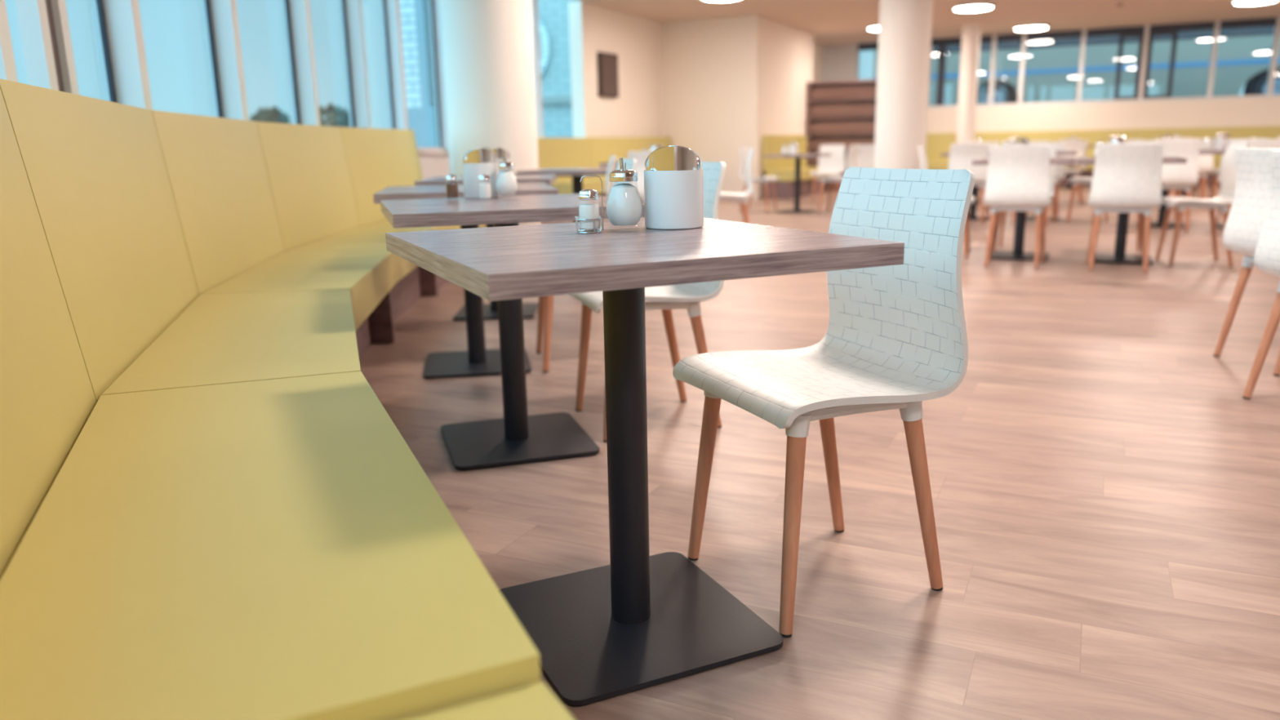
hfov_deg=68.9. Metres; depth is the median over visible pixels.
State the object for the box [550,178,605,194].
seat cushion
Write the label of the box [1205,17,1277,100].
window
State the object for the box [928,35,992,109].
window
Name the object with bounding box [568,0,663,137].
wall
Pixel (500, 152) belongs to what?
bin
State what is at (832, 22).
ceiling
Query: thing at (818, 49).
wall
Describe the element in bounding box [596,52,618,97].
wall screen
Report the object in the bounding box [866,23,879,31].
ceiling lamp
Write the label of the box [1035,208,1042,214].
socket
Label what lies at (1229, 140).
dining chair
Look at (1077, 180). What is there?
dining chair
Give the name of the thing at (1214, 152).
pedestal table
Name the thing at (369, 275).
seat cushion
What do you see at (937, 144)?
bench
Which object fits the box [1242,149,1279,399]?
dining chair
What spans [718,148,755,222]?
dining chair
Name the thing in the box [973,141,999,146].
dining chair
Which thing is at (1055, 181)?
dining chair
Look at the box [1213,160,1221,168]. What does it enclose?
seat cushion
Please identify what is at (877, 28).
diffuser
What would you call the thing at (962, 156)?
dining chair
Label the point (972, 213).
pedestal table
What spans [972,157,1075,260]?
pedestal table
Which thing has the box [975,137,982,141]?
bin
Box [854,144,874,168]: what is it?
dining chair
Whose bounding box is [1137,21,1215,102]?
window
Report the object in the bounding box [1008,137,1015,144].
bin
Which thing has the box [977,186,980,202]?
pedestal table
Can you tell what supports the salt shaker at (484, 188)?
on the pedestal table at (518, 437)
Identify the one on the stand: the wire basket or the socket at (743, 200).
the wire basket
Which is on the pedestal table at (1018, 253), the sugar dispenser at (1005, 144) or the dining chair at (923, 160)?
the sugar dispenser at (1005, 144)
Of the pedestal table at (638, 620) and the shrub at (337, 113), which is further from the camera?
the shrub at (337, 113)
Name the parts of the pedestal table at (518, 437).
plate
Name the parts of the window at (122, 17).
frame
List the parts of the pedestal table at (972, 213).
plate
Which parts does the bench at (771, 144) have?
backrest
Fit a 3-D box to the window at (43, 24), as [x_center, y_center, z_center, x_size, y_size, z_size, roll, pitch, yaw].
[-1.893,-1.607,2.881,0.150,1.970,1.247,-4,13,-11]
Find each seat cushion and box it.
[0,371,540,719]
[101,288,360,395]
[202,249,396,331]
[288,225,438,281]
[364,220,485,230]
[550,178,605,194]
[765,168,816,181]
[791,166,833,177]
[927,161,949,169]
[1064,164,1094,170]
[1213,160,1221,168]
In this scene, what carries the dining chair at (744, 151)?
on the floor
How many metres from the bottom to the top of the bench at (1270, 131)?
1.020 m
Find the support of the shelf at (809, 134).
attached to the bookcase at (838, 112)
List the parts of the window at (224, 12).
frame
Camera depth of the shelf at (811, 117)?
17.12 m
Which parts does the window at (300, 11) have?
frame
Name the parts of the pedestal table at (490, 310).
plate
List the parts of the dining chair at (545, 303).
leg, leg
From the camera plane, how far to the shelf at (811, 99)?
17.04 m
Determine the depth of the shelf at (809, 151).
17.37 m
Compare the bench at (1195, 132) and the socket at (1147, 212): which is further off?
the bench at (1195, 132)
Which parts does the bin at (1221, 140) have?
lid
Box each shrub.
[248,105,290,124]
[319,102,350,127]
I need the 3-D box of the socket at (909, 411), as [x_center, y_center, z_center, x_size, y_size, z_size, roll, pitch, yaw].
[0.532,0.095,1.839,0.051,0.048,0.048,-7,14,-24]
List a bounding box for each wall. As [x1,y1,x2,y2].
[417,151,450,179]
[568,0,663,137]
[662,14,761,199]
[760,15,814,199]
[813,43,822,81]
[926,97,1279,133]
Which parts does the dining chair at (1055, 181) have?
leg, leg, leg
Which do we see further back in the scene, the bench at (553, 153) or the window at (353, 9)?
the bench at (553, 153)
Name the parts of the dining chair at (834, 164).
leg, leg, leg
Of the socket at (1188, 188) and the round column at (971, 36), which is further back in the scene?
the round column at (971, 36)
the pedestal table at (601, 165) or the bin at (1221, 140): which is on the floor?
the pedestal table at (601, 165)
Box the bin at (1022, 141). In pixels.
[1013,137,1029,146]
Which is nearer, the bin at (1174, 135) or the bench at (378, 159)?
the bench at (378, 159)
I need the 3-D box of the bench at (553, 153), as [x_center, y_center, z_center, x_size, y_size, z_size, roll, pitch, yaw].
[-0.791,-2.448,12.454,0.585,1.020,1.392,5,14,25]
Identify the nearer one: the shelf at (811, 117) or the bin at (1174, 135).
the bin at (1174, 135)
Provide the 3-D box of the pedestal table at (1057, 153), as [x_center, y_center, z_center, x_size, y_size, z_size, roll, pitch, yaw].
[4.505,-1.961,10.505,0.690,0.750,0.724,5,14,25]
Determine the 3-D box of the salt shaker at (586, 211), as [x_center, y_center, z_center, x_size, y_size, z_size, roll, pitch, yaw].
[-0.097,-0.284,1.767,0.043,0.079,0.043,-1,13,0]
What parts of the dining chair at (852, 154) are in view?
leg, leg, under frame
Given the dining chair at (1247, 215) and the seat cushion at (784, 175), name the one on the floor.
the dining chair at (1247, 215)
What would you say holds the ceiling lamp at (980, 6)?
attached to the ceiling
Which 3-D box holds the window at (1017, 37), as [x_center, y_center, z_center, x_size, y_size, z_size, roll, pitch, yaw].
[7.144,-5.645,18.238,0.540,1.350,0.240,5,14,25]
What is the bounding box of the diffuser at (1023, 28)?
[1016,26,1046,31]
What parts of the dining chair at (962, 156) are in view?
under frame, leg, leg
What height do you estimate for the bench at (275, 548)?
1.050 m
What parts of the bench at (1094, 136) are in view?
backrest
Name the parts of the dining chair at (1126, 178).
leg, leg, under frame, leg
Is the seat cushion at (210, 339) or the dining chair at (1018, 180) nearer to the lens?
the seat cushion at (210, 339)
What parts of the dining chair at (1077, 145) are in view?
under frame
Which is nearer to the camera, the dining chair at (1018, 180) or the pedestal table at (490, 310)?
the pedestal table at (490, 310)
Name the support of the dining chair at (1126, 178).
on the floor
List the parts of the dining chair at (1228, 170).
leg, leg, under frame, leg, leg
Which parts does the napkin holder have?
lid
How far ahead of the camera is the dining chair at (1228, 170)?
6.64 m
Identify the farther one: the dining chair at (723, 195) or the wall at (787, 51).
the wall at (787, 51)
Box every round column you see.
[439,0,541,225]
[873,0,933,168]
[955,23,981,143]
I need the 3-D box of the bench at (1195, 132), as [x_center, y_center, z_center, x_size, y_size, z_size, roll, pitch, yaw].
[9.656,-3.700,17.006,1.792,1.020,0.585,5,14,25]
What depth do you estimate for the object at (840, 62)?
19.43 m
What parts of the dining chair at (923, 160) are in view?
leg, leg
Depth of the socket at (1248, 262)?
3.80 m
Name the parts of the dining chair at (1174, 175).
under frame, leg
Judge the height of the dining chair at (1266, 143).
0.858 m
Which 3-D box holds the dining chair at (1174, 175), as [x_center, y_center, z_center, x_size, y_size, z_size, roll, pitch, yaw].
[5.156,-1.694,9.065,0.444,0.858,0.447,6,15,28]
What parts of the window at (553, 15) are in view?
round panel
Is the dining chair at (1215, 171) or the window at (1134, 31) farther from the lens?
the window at (1134, 31)
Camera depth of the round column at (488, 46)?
6.93 m
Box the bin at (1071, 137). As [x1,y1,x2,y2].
[1070,136,1077,139]
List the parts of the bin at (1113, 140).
lid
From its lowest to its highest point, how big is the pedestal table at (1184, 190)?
0.750 m
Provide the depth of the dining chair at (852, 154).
12.00 m
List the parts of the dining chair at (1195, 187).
leg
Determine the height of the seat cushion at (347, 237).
0.155 m
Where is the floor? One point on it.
(1104, 483)
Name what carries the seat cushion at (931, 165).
on the bench at (937, 144)
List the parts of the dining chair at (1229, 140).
leg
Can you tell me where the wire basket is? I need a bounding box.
[574,215,602,233]
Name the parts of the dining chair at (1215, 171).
leg, leg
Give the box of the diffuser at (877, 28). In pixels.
[868,26,879,31]
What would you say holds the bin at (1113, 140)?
on the pedestal table at (1119, 256)
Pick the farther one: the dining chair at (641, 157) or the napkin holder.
the dining chair at (641, 157)
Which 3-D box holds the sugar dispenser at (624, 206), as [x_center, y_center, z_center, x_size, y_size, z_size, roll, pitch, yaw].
[-0.031,-0.322,1.810,0.077,0.137,0.077,-1,13,0]
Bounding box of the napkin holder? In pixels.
[644,145,703,229]
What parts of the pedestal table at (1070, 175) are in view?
plate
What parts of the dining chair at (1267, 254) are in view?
leg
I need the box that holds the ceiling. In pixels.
[578,0,1279,45]
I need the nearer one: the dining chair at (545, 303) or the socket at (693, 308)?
the socket at (693, 308)
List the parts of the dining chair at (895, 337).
leg, leg, leg, under frame, leg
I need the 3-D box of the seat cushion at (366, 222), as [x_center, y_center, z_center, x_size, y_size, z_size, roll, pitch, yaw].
[-1.424,-0.908,6.450,0.479,0.155,1.254,1,13,7]
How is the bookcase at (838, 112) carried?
on the floor
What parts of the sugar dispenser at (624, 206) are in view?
spout, lid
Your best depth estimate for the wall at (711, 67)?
15.08 m
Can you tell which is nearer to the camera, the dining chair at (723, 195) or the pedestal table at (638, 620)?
the pedestal table at (638, 620)
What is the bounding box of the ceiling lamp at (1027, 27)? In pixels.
[1013,23,1049,31]
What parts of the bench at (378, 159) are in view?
backrest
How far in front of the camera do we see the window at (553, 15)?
20.35 m
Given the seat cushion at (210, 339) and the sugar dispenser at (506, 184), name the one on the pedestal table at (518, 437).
the sugar dispenser at (506, 184)
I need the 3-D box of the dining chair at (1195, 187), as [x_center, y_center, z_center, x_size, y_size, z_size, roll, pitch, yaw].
[7.286,-2.544,12.565,0.444,0.858,0.447,5,14,24]
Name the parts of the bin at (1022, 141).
lid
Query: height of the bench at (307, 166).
1.050 m
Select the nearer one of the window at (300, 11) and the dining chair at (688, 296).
the dining chair at (688, 296)
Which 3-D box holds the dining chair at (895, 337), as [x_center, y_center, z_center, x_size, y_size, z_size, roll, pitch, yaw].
[0.364,0.048,1.918,0.447,0.858,0.444,-7,14,-24]
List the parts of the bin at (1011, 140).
lid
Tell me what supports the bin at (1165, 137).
on the pedestal table at (1184, 190)
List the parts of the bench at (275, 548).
backrest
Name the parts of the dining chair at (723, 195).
under frame, leg, leg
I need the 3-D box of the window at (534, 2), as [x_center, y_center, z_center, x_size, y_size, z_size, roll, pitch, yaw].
[-1.547,-3.555,11.286,0.150,1.970,1.278,4,14,19]
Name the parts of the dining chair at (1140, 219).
leg, leg, leg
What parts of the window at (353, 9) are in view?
frame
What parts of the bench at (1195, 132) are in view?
backrest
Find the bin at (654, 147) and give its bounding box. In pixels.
[650,144,662,151]
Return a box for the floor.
[359,186,1279,719]
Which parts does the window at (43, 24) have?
frame, sash, sash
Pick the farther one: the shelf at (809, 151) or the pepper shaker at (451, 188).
the shelf at (809, 151)
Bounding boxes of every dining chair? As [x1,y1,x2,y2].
[536,158,637,372]
[568,161,725,442]
[605,155,616,197]
[627,151,652,203]
[672,166,975,637]
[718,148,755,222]
[738,146,779,213]
[810,144,845,202]
[816,144,860,213]
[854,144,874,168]
[917,146,975,257]
[947,142,988,223]
[960,141,982,190]
[965,142,998,215]
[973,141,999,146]
[982,145,1052,268]
[991,143,1054,252]
[1011,142,1060,224]
[1026,141,1065,217]
[1059,139,1084,169]
[1064,140,1088,204]
[1066,177,1107,222]
[1086,143,1163,272]
[1087,142,1151,255]
[1124,139,1145,142]
[1146,139,1186,222]
[1151,139,1199,231]
[1155,141,1249,266]
[1168,137,1214,208]
[1171,137,1199,198]
[1208,137,1257,199]
[1213,147,1279,376]
[1215,137,1267,222]
[1222,138,1279,229]
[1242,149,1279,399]
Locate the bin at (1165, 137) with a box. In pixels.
[1161,134,1172,140]
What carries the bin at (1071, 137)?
on the pedestal table at (1070, 175)
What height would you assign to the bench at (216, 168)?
1.050 m
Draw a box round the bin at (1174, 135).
[1172,134,1180,137]
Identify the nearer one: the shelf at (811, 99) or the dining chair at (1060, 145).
the dining chair at (1060, 145)
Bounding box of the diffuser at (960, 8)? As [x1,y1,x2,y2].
[955,5,991,11]
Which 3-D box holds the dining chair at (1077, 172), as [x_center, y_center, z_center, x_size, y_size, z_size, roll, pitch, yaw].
[5.998,-2.634,13.061,0.447,0.858,0.444,6,15,28]
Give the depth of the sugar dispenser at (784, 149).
12.16 m
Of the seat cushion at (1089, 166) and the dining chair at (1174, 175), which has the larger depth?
the seat cushion at (1089, 166)
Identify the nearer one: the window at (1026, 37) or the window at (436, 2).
the window at (436, 2)
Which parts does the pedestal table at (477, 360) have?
plate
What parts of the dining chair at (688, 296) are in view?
leg, leg, under frame, leg, leg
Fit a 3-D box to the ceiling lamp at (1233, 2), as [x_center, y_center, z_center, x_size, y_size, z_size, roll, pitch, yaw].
[9.100,-5.314,13.798,0.600,0.070,0.600,-1,13,0]
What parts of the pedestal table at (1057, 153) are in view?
plate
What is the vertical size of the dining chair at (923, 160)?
0.858 m
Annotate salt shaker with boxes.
[478,174,491,198]
[578,188,599,228]
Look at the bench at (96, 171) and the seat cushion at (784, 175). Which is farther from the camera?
the seat cushion at (784, 175)
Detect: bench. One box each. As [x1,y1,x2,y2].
[0,78,360,402]
[0,88,540,719]
[151,110,396,360]
[256,121,438,342]
[340,127,485,295]
[403,681,574,719]
[537,137,606,196]
[590,137,634,178]
[634,137,671,151]
[762,135,816,199]
[788,135,833,195]
[925,131,1013,169]
[1013,129,1116,186]
[1116,127,1229,186]
[1228,125,1279,138]
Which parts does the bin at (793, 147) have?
lid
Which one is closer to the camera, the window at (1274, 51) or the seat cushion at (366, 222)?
the seat cushion at (366, 222)
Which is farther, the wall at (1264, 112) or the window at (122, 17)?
the wall at (1264, 112)
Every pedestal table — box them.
[373,182,558,378]
[380,193,644,470]
[385,217,904,706]
[414,174,556,319]
[515,167,617,222]
[599,162,617,167]
[764,153,831,213]
[940,151,990,219]
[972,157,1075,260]
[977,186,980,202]
[1026,151,1077,221]
[1058,145,1094,188]
[1075,155,1186,264]
[1136,150,1212,227]
[1182,189,1186,197]
[1205,149,1226,227]
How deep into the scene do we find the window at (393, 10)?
8.40 m
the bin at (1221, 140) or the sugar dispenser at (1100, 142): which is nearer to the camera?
the sugar dispenser at (1100, 142)
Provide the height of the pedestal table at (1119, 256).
0.750 m
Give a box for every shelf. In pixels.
[808,97,876,101]
[808,115,875,119]
[808,133,875,135]
[808,150,848,152]
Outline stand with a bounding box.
[574,175,604,233]
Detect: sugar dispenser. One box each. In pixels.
[495,155,517,195]
[606,157,642,226]
[782,143,786,153]
[1001,140,1008,146]
[1093,138,1103,156]
[1204,136,1212,149]
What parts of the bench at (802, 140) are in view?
backrest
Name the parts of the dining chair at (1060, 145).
leg, leg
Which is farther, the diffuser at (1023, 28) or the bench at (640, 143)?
the diffuser at (1023, 28)
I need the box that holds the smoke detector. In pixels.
[1115,2,1124,6]
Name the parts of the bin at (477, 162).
lid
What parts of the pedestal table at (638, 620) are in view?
plate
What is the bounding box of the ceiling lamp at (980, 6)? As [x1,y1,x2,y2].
[952,1,995,11]
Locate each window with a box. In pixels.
[0,0,116,102]
[89,0,222,117]
[200,0,300,124]
[281,0,355,127]
[338,0,395,128]
[379,0,444,151]
[399,0,438,147]
[428,0,448,151]
[531,0,543,137]
[537,0,578,137]
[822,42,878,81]
[872,17,1279,106]
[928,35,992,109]
[987,33,1022,106]
[1017,29,1082,106]
[1075,26,1145,104]
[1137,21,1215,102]
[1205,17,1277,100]
[1266,17,1279,97]
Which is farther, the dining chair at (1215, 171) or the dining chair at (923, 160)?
the dining chair at (1215, 171)
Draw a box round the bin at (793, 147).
[788,142,798,154]
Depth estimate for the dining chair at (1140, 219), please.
7.35 m
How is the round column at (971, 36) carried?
on the floor
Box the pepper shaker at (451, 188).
[445,174,458,198]
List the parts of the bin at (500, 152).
lid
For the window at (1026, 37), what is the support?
in the wall at (1264, 112)
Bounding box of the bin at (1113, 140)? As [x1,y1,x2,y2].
[1107,135,1125,144]
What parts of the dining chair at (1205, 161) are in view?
leg, leg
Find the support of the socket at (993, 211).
attached to the dining chair at (1018, 180)
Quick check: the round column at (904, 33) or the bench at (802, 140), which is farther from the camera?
the bench at (802, 140)
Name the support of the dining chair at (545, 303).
on the floor
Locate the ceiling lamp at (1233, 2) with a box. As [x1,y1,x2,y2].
[1231,0,1278,4]
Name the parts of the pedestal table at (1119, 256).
plate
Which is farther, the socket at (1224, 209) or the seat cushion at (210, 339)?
the socket at (1224, 209)
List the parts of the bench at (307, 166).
backrest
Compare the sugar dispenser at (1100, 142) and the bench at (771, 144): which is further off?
the bench at (771, 144)
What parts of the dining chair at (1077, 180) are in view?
leg, leg, under frame, leg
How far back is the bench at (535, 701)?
0.83 m
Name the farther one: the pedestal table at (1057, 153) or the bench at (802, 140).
the bench at (802, 140)
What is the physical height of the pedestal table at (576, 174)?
0.750 m
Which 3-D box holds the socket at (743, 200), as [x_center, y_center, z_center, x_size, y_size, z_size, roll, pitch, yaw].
[0.942,-1.450,8.493,0.051,0.048,0.048,-1,13,2]
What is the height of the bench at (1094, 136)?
1.020 m
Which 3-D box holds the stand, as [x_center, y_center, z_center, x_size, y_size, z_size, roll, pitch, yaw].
[-0.099,-0.300,1.790,0.054,0.106,0.105,-2,13,-6]
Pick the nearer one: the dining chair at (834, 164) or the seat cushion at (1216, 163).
the dining chair at (834, 164)
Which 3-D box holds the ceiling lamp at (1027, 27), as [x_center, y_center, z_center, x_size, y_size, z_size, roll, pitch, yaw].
[6.987,-5.937,16.672,0.600,0.070,0.600,-1,13,0]
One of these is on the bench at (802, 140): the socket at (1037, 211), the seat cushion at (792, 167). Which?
the seat cushion at (792, 167)
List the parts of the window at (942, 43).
sash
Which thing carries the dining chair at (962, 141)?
on the floor
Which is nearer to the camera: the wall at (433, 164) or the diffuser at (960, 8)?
the wall at (433, 164)
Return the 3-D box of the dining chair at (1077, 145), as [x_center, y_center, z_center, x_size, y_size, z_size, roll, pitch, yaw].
[7.492,-3.407,16.287,0.444,0.858,0.447,4,14,22]
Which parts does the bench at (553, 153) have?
backrest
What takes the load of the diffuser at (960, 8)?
attached to the ceiling lamp at (980, 6)
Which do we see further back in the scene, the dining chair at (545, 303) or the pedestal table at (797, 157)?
the pedestal table at (797, 157)
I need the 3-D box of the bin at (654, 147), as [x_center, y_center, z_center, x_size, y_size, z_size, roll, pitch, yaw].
[0.162,-1.959,8.836,0.117,0.159,0.117,-7,14,-25]
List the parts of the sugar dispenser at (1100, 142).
lid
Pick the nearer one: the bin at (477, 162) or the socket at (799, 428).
the socket at (799, 428)
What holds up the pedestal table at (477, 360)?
on the floor
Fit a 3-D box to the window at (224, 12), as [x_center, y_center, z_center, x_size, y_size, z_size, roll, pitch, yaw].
[-2.172,-2.158,5.288,0.150,1.970,1.250,-1,13,-1]
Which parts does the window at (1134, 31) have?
sash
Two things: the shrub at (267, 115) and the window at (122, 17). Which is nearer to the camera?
the window at (122, 17)
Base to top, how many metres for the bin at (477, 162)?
0.159 m
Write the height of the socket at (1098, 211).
0.048 m
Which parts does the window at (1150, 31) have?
sash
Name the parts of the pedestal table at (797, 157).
plate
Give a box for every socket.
[686,301,701,316]
[703,391,719,398]
[741,198,746,203]
[785,414,811,437]
[899,400,923,421]
[990,208,996,213]
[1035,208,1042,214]
[1095,208,1102,215]
[1144,209,1151,216]
[1186,186,1191,191]
[1220,205,1228,213]
[1241,256,1254,268]
[1276,280,1279,292]
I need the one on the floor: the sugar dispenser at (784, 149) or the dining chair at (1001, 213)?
the dining chair at (1001, 213)
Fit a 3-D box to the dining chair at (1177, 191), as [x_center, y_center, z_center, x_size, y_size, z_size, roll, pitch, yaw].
[5.569,-1.903,9.933,0.444,0.858,0.447,5,14,24]
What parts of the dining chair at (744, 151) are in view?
leg, leg, under frame, leg, leg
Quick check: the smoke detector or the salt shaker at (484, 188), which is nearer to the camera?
the salt shaker at (484, 188)
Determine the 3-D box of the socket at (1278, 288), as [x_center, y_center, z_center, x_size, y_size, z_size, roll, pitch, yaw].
[2.207,-0.249,3.186,0.051,0.048,0.048,-2,13,-5]
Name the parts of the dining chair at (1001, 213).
leg, leg, leg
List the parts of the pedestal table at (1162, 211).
plate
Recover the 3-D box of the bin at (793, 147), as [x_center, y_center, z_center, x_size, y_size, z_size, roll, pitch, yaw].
[1.997,-2.759,12.149,0.117,0.159,0.117,6,15,27]
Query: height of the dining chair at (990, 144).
0.858 m
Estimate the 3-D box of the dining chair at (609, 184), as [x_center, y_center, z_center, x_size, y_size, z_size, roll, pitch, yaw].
[-0.344,-0.704,5.234,0.447,0.858,0.444,-2,13,-3]
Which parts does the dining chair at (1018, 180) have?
leg, leg, under frame, leg, leg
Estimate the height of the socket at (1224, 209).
0.048 m
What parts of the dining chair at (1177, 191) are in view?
leg, leg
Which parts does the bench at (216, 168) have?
backrest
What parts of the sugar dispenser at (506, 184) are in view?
lid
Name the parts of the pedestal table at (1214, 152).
plate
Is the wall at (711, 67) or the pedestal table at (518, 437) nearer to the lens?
the pedestal table at (518, 437)
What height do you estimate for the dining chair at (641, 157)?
0.858 m
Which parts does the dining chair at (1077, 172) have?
under frame, leg, leg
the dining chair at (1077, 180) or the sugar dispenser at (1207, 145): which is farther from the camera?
the dining chair at (1077, 180)
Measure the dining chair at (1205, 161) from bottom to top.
0.858 m
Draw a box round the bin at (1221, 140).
[1213,133,1228,150]
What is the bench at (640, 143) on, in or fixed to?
on the floor
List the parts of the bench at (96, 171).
backrest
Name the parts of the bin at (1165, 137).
lid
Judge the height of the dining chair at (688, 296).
0.858 m
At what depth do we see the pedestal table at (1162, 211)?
9.50 m
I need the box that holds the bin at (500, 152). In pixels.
[489,147,511,172]
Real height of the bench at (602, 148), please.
1.020 m
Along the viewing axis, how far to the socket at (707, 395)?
1.99 m
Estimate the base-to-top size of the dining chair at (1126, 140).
0.858 m
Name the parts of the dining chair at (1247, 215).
leg, under frame, leg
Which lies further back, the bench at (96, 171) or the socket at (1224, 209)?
the socket at (1224, 209)
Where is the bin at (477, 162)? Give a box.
[462,148,499,198]
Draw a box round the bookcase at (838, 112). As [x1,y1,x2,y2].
[805,79,876,190]
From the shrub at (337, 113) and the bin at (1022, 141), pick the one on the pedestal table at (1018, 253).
the bin at (1022, 141)
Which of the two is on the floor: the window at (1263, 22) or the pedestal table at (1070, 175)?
the pedestal table at (1070, 175)
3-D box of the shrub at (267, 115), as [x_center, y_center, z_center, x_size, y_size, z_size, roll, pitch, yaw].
[-5.816,-3.148,14.849,0.695,1.756,0.696,-1,13,0]
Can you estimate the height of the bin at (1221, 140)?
0.159 m
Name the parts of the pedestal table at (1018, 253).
plate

